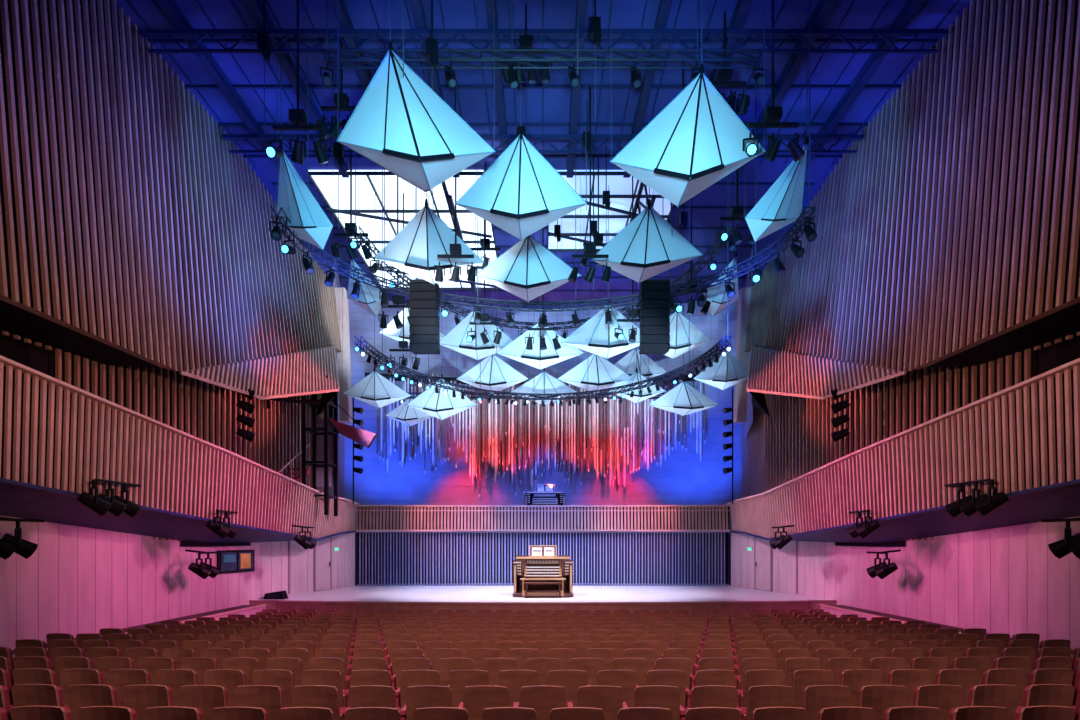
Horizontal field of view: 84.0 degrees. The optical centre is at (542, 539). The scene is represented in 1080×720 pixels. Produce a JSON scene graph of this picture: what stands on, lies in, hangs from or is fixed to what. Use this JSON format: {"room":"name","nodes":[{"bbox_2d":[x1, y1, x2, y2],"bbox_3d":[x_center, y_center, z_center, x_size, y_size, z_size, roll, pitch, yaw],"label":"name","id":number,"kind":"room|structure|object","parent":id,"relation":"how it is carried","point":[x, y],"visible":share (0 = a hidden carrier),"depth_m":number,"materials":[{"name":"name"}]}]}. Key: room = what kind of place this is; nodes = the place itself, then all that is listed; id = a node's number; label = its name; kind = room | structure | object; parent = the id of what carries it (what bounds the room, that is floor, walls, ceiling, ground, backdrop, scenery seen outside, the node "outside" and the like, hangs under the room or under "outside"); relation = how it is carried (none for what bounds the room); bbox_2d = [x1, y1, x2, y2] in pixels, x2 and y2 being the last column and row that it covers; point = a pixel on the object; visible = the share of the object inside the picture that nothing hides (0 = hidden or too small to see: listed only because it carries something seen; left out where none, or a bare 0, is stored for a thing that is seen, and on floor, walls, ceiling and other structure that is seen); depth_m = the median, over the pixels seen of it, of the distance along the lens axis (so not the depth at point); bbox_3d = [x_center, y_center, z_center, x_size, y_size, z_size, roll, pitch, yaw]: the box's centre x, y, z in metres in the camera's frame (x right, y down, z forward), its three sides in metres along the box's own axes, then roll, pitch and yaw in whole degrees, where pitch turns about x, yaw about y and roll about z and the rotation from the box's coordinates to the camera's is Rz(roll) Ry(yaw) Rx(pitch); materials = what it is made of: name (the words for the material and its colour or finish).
{"room":"auditorium","nodes":[
{"label":"auditorium","id":0,"kind":"room"},
{"bbox_2d":[0,0,352,437],"bbox_3d":[-9.375,-8.376,14.481,2.450,8.256,35.038,0,0,0],"label":"wall","id":1,"kind":"structure","parent":0,"point":[129,223],"depth_m":14.08,"materials":[{"name":"brown wood"}]},
{"bbox_2d":[0,300,343,546],"bbox_3d":[-10.233,-4.650,14.419,2.474,9.700,35.088,0,0,3],"label":"wall","id":2,"kind":"structure","parent":1,"relation":"attached to","point":[205,411],"depth_m":16.88,"materials":[{"name":"brown wood"}]},
{"bbox_2d":[180,345,339,416],"bbox_3d":[-8.179,-6.032,19.825,1.510,3.555,9.045,0,0,6],"label":"balcony","id":3,"kind":"object","parent":1,"relation":"attached to","point":[292,373],"visible":1,"depth_m":19.53,"materials":[{"name":"brown wood"}]},
{"bbox_2d":[236,388,254,456],"bbox_3d":[-8.851,-3.550,17.850,0.518,2.400,0.308,0,0,-32],"label":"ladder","id":4,"kind":"object","parent":3,"relation":"hanging from","point":[245,406],"visible":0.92,"depth_m":17.79,"materials":[{"name":"black metal"}]},
{"bbox_2d":[0,516,354,649],"bbox_3d":[-10.526,1.300,11.963,1.258,4.600,29.951,0,0,6],"label":"wall","id":5,"kind":"structure","parent":0,"point":[77,579],"depth_m":15.28,"materials":[{"name":"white wood"}]},
{"bbox_2d":[0,355,358,542],"bbox_3d":[-10.184,-2.220,11.854,2.734,4.680,29.946,0,0,4],"label":"balcony","id":6,"kind":"object","parent":5,"relation":"attached to","point":[54,441],"visible":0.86,"depth_m":13.71,"materials":[{"name":"brown wood"}]},
{"bbox_2d":[0,517,44,559],"bbox_3d":[-9.984,-0.059,11.268,0.910,0.841,1.094,0,0,-36],"label":"stage light","id":7,"kind":"object","parent":6,"relation":"attached to","point":[9,544],"visible":1,"depth_m":11.24,"materials":[{"name":"black metal"}]},
{"bbox_2d":[77,479,140,517],"bbox_3d":[-9.305,-0.909,12.787,0.896,0.841,1.675,0,0,0],"label":"stage light","id":8,"kind":"object","parent":6,"relation":"attached to","point":[100,504],"visible":0.98,"depth_m":12.56,"materials":[{"name":"black metal"}]},
{"bbox_2d":[185,549,219,578],"bbox_3d":[-9.734,0.691,17.268,0.910,0.841,1.094,0,0,-36],"label":"stage light","id":9,"kind":"object","parent":6,"relation":"hanging from","point":[203,570],"visible":1,"depth_m":16.99,"materials":[{"name":"black metal"}]},
{"bbox_2d":[206,510,237,538],"bbox_3d":[-8.784,-0.459,16.468,0.910,0.841,1.094,0,0,-36],"label":"stage light","id":10,"kind":"object","parent":6,"relation":"attached to","point":[221,529],"visible":0.98,"depth_m":16.12,"materials":[{"name":"black metal"}]},
{"bbox_2d":[267,375,337,515],"bbox_3d":[-8.695,-3.405,21.805,1.910,5.010,1.710,0,0,0],"label":"tower","id":11,"kind":"object","parent":6,"relation":"on","point":[324,463],"visible":0.69,"depth_m":22.54,"materials":[{"name":"black metal"}]},
{"bbox_2d":[328,398,376,447],"bbox_3d":[-6.933,-4.368,22.308,1.715,1.685,1.432,0,0,0],"label":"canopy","id":12,"kind":"object","parent":11,"relation":"attached to","point":[351,432],"visible":1,"depth_m":22.19,"materials":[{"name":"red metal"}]},
{"bbox_2d":[217,550,254,573],"bbox_3d":[-10.094,0.700,19.794,0.105,0.740,1.600,0,0,14],"label":"window","id":13,"kind":"structure","parent":5,"relation":"in","point":[228,561],"depth_m":19.71,"materials":[{"name":"black glass"}]},
{"bbox_2d":[313,537,331,591],"bbox_3d":[-8.937,0.960,24.394,0.148,2.180,1.140,0,0,14],"label":"door","id":14,"kind":"structure","parent":5,"relation":"in","point":[322,552],"depth_m":24.34,"materials":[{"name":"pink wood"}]},
{"bbox_2d":[109,0,976,307],"bbox_3d":[0.000,-12.617,14.500,26.000,0.365,38.000,0,0,0],"label":"ceiling","id":15,"kind":"structure","parent":0,"point":[546,107],"depth_m":16.21,"materials":[{"name":"paint"}]},
{"bbox_2d":[257,0,270,135],"bbox_3d":[-6.021,-10.620,13.000,0.250,3.721,0.180,0,0,0],"label":"chain hoist","id":16,"kind":"object","parent":15,"relation":"hanging from","point":[263,38],"visible":1,"depth_m":12.95,"materials":[{"name":"black metal"}]},
{"bbox_2d":[265,0,329,163],"bbox_3d":[-4.895,-10.013,11.996,1.204,4.934,0.406,0,0,0],"label":"cluster","id":17,"kind":"object","parent":15,"relation":"hanging from","point":[297,117],"visible":1,"depth_m":11.96,"materials":[{"name":"black metal"}]},
{"bbox_2d":[277,45,332,249],"bbox_3d":[-5.771,-9.859,14.990,1.700,5.243,1.232,0,0,44],"label":"reflector","id":18,"kind":"object","parent":15,"relation":"hanging from","point":[307,218],"visible":0.83,"depth_m":14.71,"materials":[{"name":"plastic"}]},
{"bbox_2d":[316,37,355,138],"bbox_3d":[-4.922,-11.138,14.610,1.152,2.684,0.314,0,0,0],"label":"cluster","id":19,"kind":"object","parent":15,"relation":"hanging from","point":[341,100],"visible":0.56,"depth_m":14.56,"materials":[{"name":"black metal"}]},
{"bbox_2d":[331,112,372,259],"bbox_3d":[-5.571,-10.338,17.513,1.189,4.284,0.351,0,0,0],"label":"cluster","id":20,"kind":"object","parent":15,"relation":"hanging from","point":[348,226],"visible":0.85,"depth_m":17.47,"materials":[{"name":"black metal"}]},
{"bbox_2d":[347,237,381,315],"bbox_3d":[-5.628,-9.884,19.593,1.289,5.192,1.065,0,0,42],"label":"reflector","id":21,"kind":"object","parent":15,"relation":"hanging from","point":[368,299],"visible":0.62,"depth_m":19.32,"materials":[{"name":"fabric"}]},
{"bbox_2d":[342,240,410,407],"bbox_3d":[-6.970,-9.006,25.200,2.080,6.948,1.954,0,0,35],"label":"reflector","id":22,"kind":"object","parent":15,"relation":"hanging from","point":[374,389],"visible":0.93,"depth_m":24.88,"materials":[{"name":"fabric"}]},
{"bbox_2d":[379,176,409,328],"bbox_3d":[-4.583,-9.588,19.014,1.221,5.784,0.347,0,0,0],"label":"cluster","id":23,"kind":"object","parent":15,"relation":"hanging from","point":[397,299],"visible":0.67,"depth_m":18.96,"materials":[{"name":"black metal"}]},
{"bbox_2d":[387,193,419,369],"bbox_3d":[-5.008,-9.288,21.496,1.181,6.384,0.406,0,0,0],"label":"cluster","id":24,"kind":"object","parent":15,"relation":"hanging from","point":[403,344],"visible":0.65,"depth_m":21.46,"materials":[{"name":"black metal"}]},
{"bbox_2d":[308,170,502,309],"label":"window","id":25,"kind":"structure","parent":15,"relation":"attached to","point":[368,182],"depth_m":22.21,"materials":[{"name":"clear glass"}]},
{"bbox_2d":[386,278,433,426],"bbox_3d":[-6.300,-8.932,28.490,1.762,7.096,1.762,0,0,45],"label":"reflector","id":26,"kind":"object","parent":15,"relation":"hanging from","point":[405,414],"visible":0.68,"depth_m":28.08,"materials":[{"name":"plastic"}]},
{"bbox_2d":[379,226,444,345],"bbox_3d":[-5.162,-10.021,23.983,1.967,4.918,1.889,0,0,35],"label":"reflector","id":27,"kind":"object","parent":15,"relation":"hanging from","point":[391,331],"visible":0.38,"depth_m":23.62,"materials":[{"name":"fabric"}]},
{"bbox_2d":[337,0,494,191],"bbox_3d":[-2.539,-9.676,12.450,2.512,5.609,2.320,0,0,39],"label":"reflector","id":28,"kind":"object","parent":15,"relation":"hanging from","point":[400,124],"visible":1,"depth_m":12.01,"materials":[{"name":"fabric"}]},
{"bbox_2d":[409,187,439,353],"bbox_3d":[-3.550,-9.054,18.083,0.850,6.853,0.705,0,0,0],"label":"speaker","id":29,"kind":"object","parent":15,"relation":"hanging from","point":[424,336],"visible":0.99,"depth_m":17.81},
{"bbox_2d":[374,192,483,284],"bbox_3d":[-3.349,-9.924,17.974,2.433,5.113,2.320,0,0,40],"label":"reflector","id":30,"kind":"object","parent":15,"relation":"hanging from","point":[414,250],"visible":0.83,"depth_m":17.50,"materials":[{"name":"fabric"}]},
{"bbox_2d":[426,0,438,89],"bbox_3d":[-2.386,-10.550,13.000,0.250,3.859,0.180,0,0,0],"label":"chain hoist","id":31,"kind":"object","parent":15,"relation":"hanging from","point":[431,44],"visible":0.86,"depth_m":12.94,"materials":[{"name":"black metal"}]},
{"bbox_2d":[406,273,476,419],"bbox_3d":[-4.300,-8.780,25.500,2.184,7.400,2.140,0,0,44],"label":"reflector","id":32,"kind":"object","parent":15,"relation":"hanging from","point":[440,405],"visible":0.91,"depth_m":25.05,"materials":[{"name":"plastic"}]},
{"bbox_2d":[434,87,476,281],"bbox_3d":[-2.408,-9.788,16.513,1.164,5.384,0.350,0,0,0],"label":"cluster","id":33,"kind":"object","parent":15,"relation":"hanging from","point":[455,249],"visible":0.99,"depth_m":16.46,"materials":[{"name":"black metal"}]},
{"bbox_2d":[440,305,512,360],"bbox_3d":[-2.506,-9.643,22.993,2.250,5.674,2.237,0,0,41],"label":"reflector","id":34,"kind":"object","parent":15,"relation":"hanging from","point":[455,339],"visible":0.66,"depth_m":22.52,"materials":[{"name":"fabric"}]},
{"bbox_2d":[466,219,501,343],"bbox_3d":[-2.014,-9.588,20.495,1.189,5.784,0.401,0,0,0],"label":"cluster","id":35,"kind":"object","parent":15,"relation":"hanging from","point":[484,317],"visible":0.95,"depth_m":20.47,"materials":[{"name":"black metal"}]},
{"bbox_2d":[456,244,528,393],"bbox_3d":[-2.100,-9.269,25.000,2.184,6.422,2.140,0,0,44],"label":"reflector","id":36,"kind":"object","parent":15,"relation":"hanging from","point":[496,374],"visible":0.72,"depth_m":24.63,"materials":[{"name":"fabric"}]},
{"bbox_2d":[455,127,586,240],"bbox_3d":[-0.540,-9.770,14.787,2.352,5.419,2.352,0,0,45],"label":"reflector","id":37,"kind":"object","parent":15,"relation":"hanging from","point":[520,193],"visible":0.93,"depth_m":14.31,"materials":[{"name":"plastic"}]},
{"bbox_2d":[500,4,550,83],"bbox_3d":[-0.402,-11.588,14.014,1.198,1.784,0.344,0,0,0],"label":"cluster","id":38,"kind":"object","parent":15,"relation":"hanging from","point":[525,41],"visible":0.65,"depth_m":13.96,"materials":[{"name":"black metal"}]},
{"bbox_2d":[475,163,581,301],"bbox_3d":[-0.462,-9.778,18.485,2.366,5.403,2.362,0,0,45],"label":"reflector","id":39,"kind":"object","parent":15,"relation":"hanging from","point":[527,270],"visible":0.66,"depth_m":18.01,"materials":[{"name":"plastic"}]},
{"bbox_2d":[401,264,667,403],"bbox_3d":[-0.003,-9.293,27.000,12.776,6.375,0.240,0,0,0],"label":"lighting truss","id":40,"kind":"object","parent":15,"relation":"hanging from","point":[412,397],"visible":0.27,"depth_m":26.97,"materials":[{"name":"metal"}]},
{"bbox_2d":[496,226,583,369],"bbox_3d":[-0.100,-9.308,22.000,2.325,6.344,2.287,0,0,45],"label":"reflector","id":41,"kind":"object","parent":15,"relation":"hanging from","point":[516,350],"visible":0.7,"depth_m":21.57,"materials":[{"name":"fabric"}]},
{"bbox_2d":[269,0,816,327],"bbox_3d":[-0.001,-9.679,16.579,12.706,5.602,5.915,0,0,0],"label":"lighting truss","id":42,"kind":"object","parent":15,"relation":"hanging from","point":[811,235],"visible":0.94,"depth_m":16.96,"materials":[{"name":"metal"}]},
{"bbox_2d":[320,0,765,88],"bbox_3d":[0.007,-11.374,13.590,10.066,2.212,0.351,0,0,0],"label":"lighting truss","id":43,"kind":"object","parent":15,"relation":"hanging from","point":[327,80],"visible":0.88,"depth_m":13.55,"materials":[{"name":"metal"}]},
{"bbox_2d":[354,168,731,406],"bbox_3d":[0.000,-8.917,20.646,10.820,7.125,7.128,0,0,0],"label":"lighting truss","id":44,"kind":"object","parent":15,"relation":"hanging from","point":[706,354],"visible":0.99,"depth_m":21.54,"materials":[{"name":"metal"}]},
{"bbox_2d":[525,227,560,349],"bbox_3d":[0.011,-9.438,20.213,1.216,6.083,0.319,0,0,0],"label":"cluster","id":45,"kind":"object","parent":15,"relation":"hanging from","point":[529,346],"visible":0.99,"depth_m":20.16,"materials":[{"name":"black metal"}]},
{"bbox_2d":[350,105,735,338],"bbox_3d":[-0.002,-10.374,21.122,11.040,4.212,8.140,0,0,0],"label":"lighting truss","id":46,"kind":"object","parent":15,"relation":"hanging from","point":[353,244],"visible":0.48,"depth_m":19.66,"materials":[{"name":"metal"}]},
{"bbox_2d":[139,0,946,177],"bbox_3d":[0.000,-12.020,8.550,19.200,0.800,23.100,0,0,0],"label":"ceiling beams","id":47,"kind":"structure","parent":15,"relation":"attached to","point":[193,38],"depth_m":14.34,"materials":[{"name":"black metal"}]},
{"bbox_2d":[511,252,577,404],"bbox_3d":[0.044,-9.134,25.994,2.103,6.692,2.092,0,0,45],"label":"reflector","id":48,"kind":"object","parent":15,"relation":"hanging from","point":[543,383],"visible":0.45,"depth_m":25.66,"materials":[{"name":"fabric"}]},
{"bbox_2d":[568,87,610,282],"bbox_3d":[1.281,-9.788,16.514,1.190,5.384,0.341,0,0,0],"label":"cluster","id":49,"kind":"object","parent":15,"relation":"hanging from","point":[590,249],"visible":1,"depth_m":16.46,"materials":[{"name":"black metal"}]},
{"bbox_2d":[557,288,629,393],"bbox_3d":[2.200,-9.273,25.000,2.399,6.414,2.208,0,0,43],"label":"reflector","id":50,"kind":"object","parent":15,"relation":"hanging from","point":[595,372],"visible":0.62,"depth_m":24.58,"materials":[{"name":"fabric"}]},
{"bbox_2d":[561,185,653,358],"bbox_3d":[2.250,-9.359,21.000,2.326,6.242,2.287,0,0,-41],"label":"reflector","id":51,"kind":"object","parent":15,"relation":"hanging from","point":[597,337],"visible":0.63,"depth_m":20.57,"materials":[{"name":"fabric"}]},
{"bbox_2d":[547,170,674,251],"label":"window","id":52,"kind":"structure","parent":15,"relation":"attached to","point":[620,188],"depth_m":22.21,"materials":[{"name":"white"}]},
{"bbox_2d":[614,176,639,342],"bbox_3d":[2.909,-9.438,19.395,1.196,6.084,0.400,0,0,0],"label":"cluster","id":53,"kind":"object","parent":15,"relation":"hanging from","point":[632,313],"visible":0.68,"depth_m":19.37,"materials":[{"name":"black metal"}]},
{"bbox_2d":[608,271,665,403],"bbox_3d":[3.900,-9.072,24.989,1.762,6.816,1.762,0,0,-45],"label":"reflector","id":54,"kind":"object","parent":15,"relation":"hanging from","point":[635,377],"visible":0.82,"depth_m":24.71,"materials":[{"name":"fabric"}]},
{"bbox_2d":[614,270,667,378],"bbox_3d":[4.100,-9.668,26.500,2.044,5.624,1.992,0,0,44],"label":"reflector","id":55,"kind":"object","parent":15,"relation":"hanging from","point":[627,364],"visible":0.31,"depth_m":26.12,"materials":[{"name":"fabric"}]},
{"bbox_2d":[590,112,702,283],"bbox_3d":[2.937,-9.848,17.464,2.464,5.265,2.320,0,0,-40],"label":"reflector","id":56,"kind":"object","parent":15,"relation":"hanging from","point":[648,246],"visible":0.93,"depth_m":17.00,"materials":[{"name":"fabric"}]},
{"bbox_2d":[639,125,669,353],"bbox_3d":[3.350,-9.054,18.083,0.850,6.853,0.705,0,0,0],"label":"speaker","id":57,"kind":"object","parent":15,"relation":"hanging from","point":[654,293],"visible":0.98,"depth_m":17.81},
{"bbox_2d":[648,288,717,415],"bbox_3d":[6.000,-8.875,25.600,2.184,7.210,2.140,0,0,44],"label":"reflector","id":58,"kind":"object","parent":15,"relation":"hanging from","point":[683,400],"visible":0.94,"depth_m":25.21,"materials":[{"name":"plastic"}]},
{"bbox_2d":[663,312,710,358],"bbox_3d":[4.773,-9.530,21.996,1.956,5.900,1.948,0,0,-37],"label":"reflector","id":59,"kind":"object","parent":15,"relation":"hanging from","point":[679,324],"visible":0.51,"depth_m":21.53,"materials":[{"name":"fabric"}]},
{"bbox_2d":[610,0,765,207],"bbox_3d":[2.948,-9.539,12.580,2.442,5.882,2.305,0,0,-38],"label":"reflector","id":60,"kind":"object","parent":15,"relation":"hanging from","point":[695,142],"visible":1,"depth_m":12.11,"materials":[{"name":"plastic"}]},
{"bbox_2d":[672,198,710,314],"bbox_3d":[4.604,-9.739,18.596,1.195,5.483,0.403,0,0,0],"label":"cluster","id":61,"kind":"object","parent":15,"relation":"hanging from","point":[691,306],"visible":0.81,"depth_m":18.54,"materials":[{"name":"black metal"}]},
{"bbox_2d":[693,231,747,389],"bbox_3d":[7.201,-9.232,23.999,1.661,6.495,1.658,0,0,-35],"label":"reflector","id":62,"kind":"object","parent":15,"relation":"hanging from","point":[729,371],"visible":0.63,"depth_m":23.67,"materials":[{"name":"fabric"}]},
{"bbox_2d":[703,170,738,315],"bbox_3d":[5.669,-9.884,19.594,1.279,5.192,1.062,0,0,-45],"label":"reflector","id":63,"kind":"object","parent":15,"relation":"hanging from","point":[717,295],"visible":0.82,"depth_m":19.35,"materials":[{"name":"fabric"}]},
{"bbox_2d":[710,12,749,114],"bbox_3d":[4.300,-11.288,14.212,1.190,2.384,0.370,0,0,0],"label":"cluster","id":64,"kind":"object","parent":15,"relation":"hanging from","point":[724,76],"visible":0.49,"depth_m":14.17,"materials":[{"name":"black metal"}]},
{"bbox_2d":[716,99,754,244],"bbox_3d":[5.485,-10.441,16.995,1.152,4.078,0.400,0,0,0],"label":"cluster","id":65,"kind":"object","parent":15,"relation":"hanging from","point":[737,211],"visible":0.82,"depth_m":16.97,"materials":[{"name":"black metal"}]},
{"bbox_2d":[742,0,804,161],"bbox_3d":[4.620,-10.038,11.996,1.234,4.884,0.406,0,0,0],"label":"cluster","id":66,"kind":"object","parent":15,"relation":"hanging from","point":[772,114],"visible":1,"depth_m":11.96,"materials":[{"name":"black metal"}]},
{"bbox_2d":[745,54,808,241],"bbox_3d":[5.604,-9.957,14.951,1.659,5.047,1.387,0,0,-42],"label":"reflector","id":67,"kind":"object","parent":15,"relation":"hanging from","point":[781,205],"visible":0.84,"depth_m":14.71,"materials":[{"name":"plastic"}]},
{"bbox_2d":[344,299,741,533],"bbox_3d":[0.000,-6.400,31.457,21.606,12.200,1.886,0,0,0],"label":"wall","id":68,"kind":"structure","parent":0,"point":[682,479],"depth_m":31.69,"materials":[{"name":"blue"}]},
{"bbox_2d":[365,372,704,496],"bbox_3d":[0.000,-5.406,30.960,18.238,6.368,2.180,0,0,0],"label":"organ pipes","id":69,"kind":"object","parent":68,"relation":"attached to","point":[478,417],"visible":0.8,"depth_m":31.13,"materials":[{"name":"metal"}]},
{"bbox_2d":[355,505,730,531],"bbox_3d":[0.000,-0.970,28.785,20.400,1.180,4.430,0,0,0],"label":"balcony","id":70,"kind":"object","parent":68,"relation":"attached to","point":[369,518],"visible":1,"depth_m":26.97,"materials":[{"name":"brown wood"}]},
{"bbox_2d":[525,484,564,504],"bbox_3d":[0.100,-1.954,29.681,2.006,1.691,1.738,0,0,0],"label":"organ console","id":71,"kind":"object","parent":70,"relation":"on","point":[544,494],"visible":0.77,"depth_m":29.83,"materials":[{"name":"black wood"}]},
{"bbox_2d":[357,532,728,585],"bbox_3d":[0.000,0.800,27.198,17.000,2.600,0.704,0,0,0],"label":"wall","id":72,"kind":"structure","parent":0,"point":[383,558],"depth_m":27.15,"materials":[{"name":"wood"}]},
{"bbox_2d":[731,516,1079,649],"bbox_3d":[10.526,1.300,11.963,1.258,4.600,29.951,0,0,-6],"label":"wall","id":73,"kind":"structure","parent":0,"point":[1007,579],"depth_m":15.57,"materials":[{"name":"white wood"}]},
{"bbox_2d":[754,537,772,591],"bbox_3d":[8.937,0.960,24.394,0.148,2.180,1.140,0,0,-14],"label":"door","id":74,"kind":"structure","parent":73,"relation":"in","point":[763,552],"depth_m":24.34,"materials":[{"name":"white wood"}]},
{"bbox_2d":[727,358,1079,542],"bbox_3d":[10.184,-2.220,11.854,2.734,4.680,29.946,0,0,-4],"label":"balcony","id":75,"kind":"object","parent":73,"relation":"attached to","point":[1027,441],"visible":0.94,"depth_m":13.89,"materials":[{"name":"brown wood"}]},
{"bbox_2d":[848,510,879,538],"bbox_3d":[8.784,-0.459,16.468,0.910,0.841,1.094,0,0,36],"label":"stage light","id":76,"kind":"object","parent":75,"relation":"attached to","point":[863,529],"visible":0.98,"depth_m":16.12,"materials":[{"name":"black metal"}]},
{"bbox_2d":[866,549,900,578],"bbox_3d":[9.734,0.691,17.268,0.910,0.841,1.094,0,0,36],"label":"stage light","id":77,"kind":"object","parent":75,"relation":"hanging from","point":[882,570],"visible":1,"depth_m":16.99,"materials":[{"name":"black metal"}]},
{"bbox_2d":[945,479,1008,517],"bbox_3d":[9.305,-0.909,12.787,0.896,0.841,1.675,0,0,0],"label":"stage light","id":78,"kind":"object","parent":75,"relation":"attached to","point":[985,504],"visible":0.99,"depth_m":12.56,"materials":[{"name":"black metal"}]},
{"bbox_2d":[1041,517,1079,558],"bbox_3d":[9.984,-0.059,11.268,0.910,0.841,1.094,0,0,36],"label":"stage light","id":79,"kind":"object","parent":75,"relation":"hanging from","point":[1061,548],"visible":1,"depth_m":11.29,"materials":[{"name":"black metal"}]},
{"bbox_2d":[733,0,1079,437],"bbox_3d":[9.375,-8.376,14.481,2.450,8.256,35.038,0,0,0],"label":"wall","id":80,"kind":"structure","parent":0,"point":[952,227],"depth_m":14.29,"materials":[{"name":"brown wood"}]},
{"bbox_2d":[746,345,905,416],"bbox_3d":[8.179,-6.032,19.825,1.510,3.555,9.045,0,0,-6],"label":"balcony","id":81,"kind":"object","parent":80,"relation":"attached to","point":[771,370],"visible":0.98,"depth_m":19.63,"materials":[{"name":"brown wood"}]},
{"bbox_2d":[831,388,849,456],"bbox_3d":[8.851,-3.550,17.850,0.518,2.400,0.308,0,0,32],"label":"stage lights","id":82,"kind":"object","parent":81,"relation":"hanging from","point":[840,406],"visible":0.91,"depth_m":17.79,"materials":[{"name":"black metal"}]},
{"bbox_2d":[742,302,1079,546],"bbox_3d":[10.233,-4.650,14.419,2.474,9.700,35.088,0,0,-3],"label":"wall","id":83,"kind":"structure","parent":80,"relation":"attached to","point":[796,440],"depth_m":17.87,"materials":[{"name":"brown wood"}]},
{"bbox_3d":[0.000,2.575,8.800,23.200,1.250,23.600,0,0,0],"label":"floor","id":84,"kind":"structure","parent":0,"visible":0},
{"bbox_2d":[12,604,266,658],"bbox_3d":[-10.196,2.513,10.710,1.041,0.975,17.529,0,0,5],"label":"parapet","id":85,"kind":"object","parent":84,"relation":"on","point":[247,610],"visible":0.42,"depth_m":17.39,"materials":[{"name":"brown wood"}]},
{"bbox_2d":[0,684,1079,719],"bbox_3d":[0.044,1.966,6.541,19.455,0.916,0.768,0,0,0],"label":"seats","id":86,"kind":"object","parent":84,"relation":"on","point":[542,698],"visible":0.59,"depth_m":6.23,"materials":[{"name":"red fabric"}]},
{"bbox_2d":[0,668,1079,708],"bbox_3d":[0.045,2.014,7.513,18.865,0.916,0.751,0,0,0],"label":"seats","id":87,"kind":"object","parent":84,"relation":"on","point":[514,680],"visible":0.33,"depth_m":7.22,"materials":[{"name":"red fabric"}]},
{"bbox_2d":[0,656,1079,689],"bbox_3d":[0.044,2.064,8.501,19.455,0.916,0.768,0,0,0],"label":"seats","id":88,"kind":"object","parent":84,"relation":"on","point":[493,666],"visible":0.23,"depth_m":8.21,"materials":[{"name":"red fabric"}]},
{"bbox_2d":[0,705,1079,719],"bbox_3d":[0.045,1.916,5.553,18.865,0.916,0.751,0,0,0],"label":"seats","id":89,"kind":"object","parent":84,"relation":"on","point":[41,712],"visible":1,"depth_m":5.23,"materials":[{"name":"red fabric"}]},
{"bbox_2d":[0,647,1079,675],"bbox_3d":[0.045,2.112,9.473,18.865,0.916,0.751,0,0,0],"label":"seats","id":90,"kind":"object","parent":84,"relation":"on","point":[521,655],"visible":0.26,"depth_m":9.19,"materials":[{"name":"brown fabric"}]},
{"bbox_2d":[249,586,836,618],"bbox_3d":[0.000,2.525,23.375,20.200,0.950,7.250,0,0,0],"label":"stage platform","id":91,"kind":"object","parent":84,"relation":"on","point":[356,598],"visible":0.57,"depth_m":20.43,"materials":[{"name":"brown wood"}]},
{"bbox_2d":[513,545,572,597],"bbox_3d":[0.000,1.113,21.988,2.175,1.833,1.885,0,0,0],"label":"organ console","id":92,"kind":"object","parent":91,"relation":"on","point":[542,572],"visible":1,"depth_m":22.03,"materials":[{"name":"brown wood"}]},
{"bbox_2d":[15,639,1070,664],"bbox_3d":[0.045,2.161,10.444,18.275,0.915,0.735,0,0,0],"label":"seats","id":93,"kind":"object","parent":84,"relation":"on","point":[465,647],"visible":0.21,"depth_m":10.18,"materials":[{"name":"brown fabric"}]},
{"bbox_2d":[46,633,1039,655],"bbox_3d":[0.045,2.210,11.433,18.865,0.916,0.751,0,0,0],"label":"seats","id":94,"kind":"object","parent":84,"relation":"on","point":[455,640],"visible":0.27,"depth_m":11.16,"materials":[{"name":"brown fabric"}]},
{"bbox_2d":[99,628,986,647],"bbox_3d":[0.045,2.259,12.404,18.275,0.915,0.735,0,0,0],"label":"seats","id":95,"kind":"object","parent":84,"relation":"on","point":[542,633],"visible":0.3,"depth_m":12.13,"materials":[{"name":"brown fabric"}]},
{"bbox_2d":[145,624,940,641],"bbox_3d":[0.045,2.308,13.377,17.684,0.914,0.718,0,0,0],"label":"seats","id":96,"kind":"object","parent":84,"relation":"on","point":[209,627],"visible":0.3,"depth_m":13.11,"materials":[{"name":"brown fabric"}]},
{"bbox_2d":[160,620,925,636],"bbox_3d":[0.045,2.357,14.364,18.275,0.915,0.735,0,0,0],"label":"seats","id":97,"kind":"object","parent":84,"relation":"on","point":[220,623],"visible":0.24,"depth_m":14.09,"materials":[{"name":"brown fabric"}]},
{"bbox_2d":[196,617,889,631],"bbox_3d":[0.045,2.405,15.336,17.684,0.914,0.718,0,0,0],"label":"seats","id":98,"kind":"object","parent":84,"relation":"on","point":[206,620],"visible":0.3,"depth_m":15.08,"materials":[{"name":"red fabric"}]},
{"bbox_2d":[228,614,857,627],"bbox_3d":[0.045,2.454,16.309,17.094,0.913,0.703,0,0,0],"label":"seats","id":99,"kind":"object","parent":84,"relation":"on","point":[239,616],"visible":0.17,"depth_m":16.04,"materials":[{"name":"brown fabric"}]},
{"bbox_2d":[256,612,829,624],"bbox_3d":[0.045,2.503,17.287,16.503,0.912,0.677,0,0,0],"label":"seats","id":100,"kind":"object","parent":84,"relation":"on","point":[290,614],"visible":0.25,"depth_m":17.02,"materials":[{"name":"red fabric"}]},
{"bbox_2d":[262,609,823,621],"bbox_3d":[0.045,2.543,18.269,17.094,0.903,0.703,0,0,0],"label":"seats","id":101,"kind":"object","parent":84,"relation":"on","point":[274,611],"visible":0.25,"depth_m":18.01,"materials":[{"name":"brown fabric"}]},
{"bbox_2d":[819,604,1073,658],"bbox_3d":[10.196,2.513,10.710,1.041,0.975,17.529,0,0,-5],"label":"parapet","id":102,"kind":"object","parent":84,"relation":"on","point":[837,610],"visible":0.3,"depth_m":17.39,"materials":[{"name":"brown wood"}]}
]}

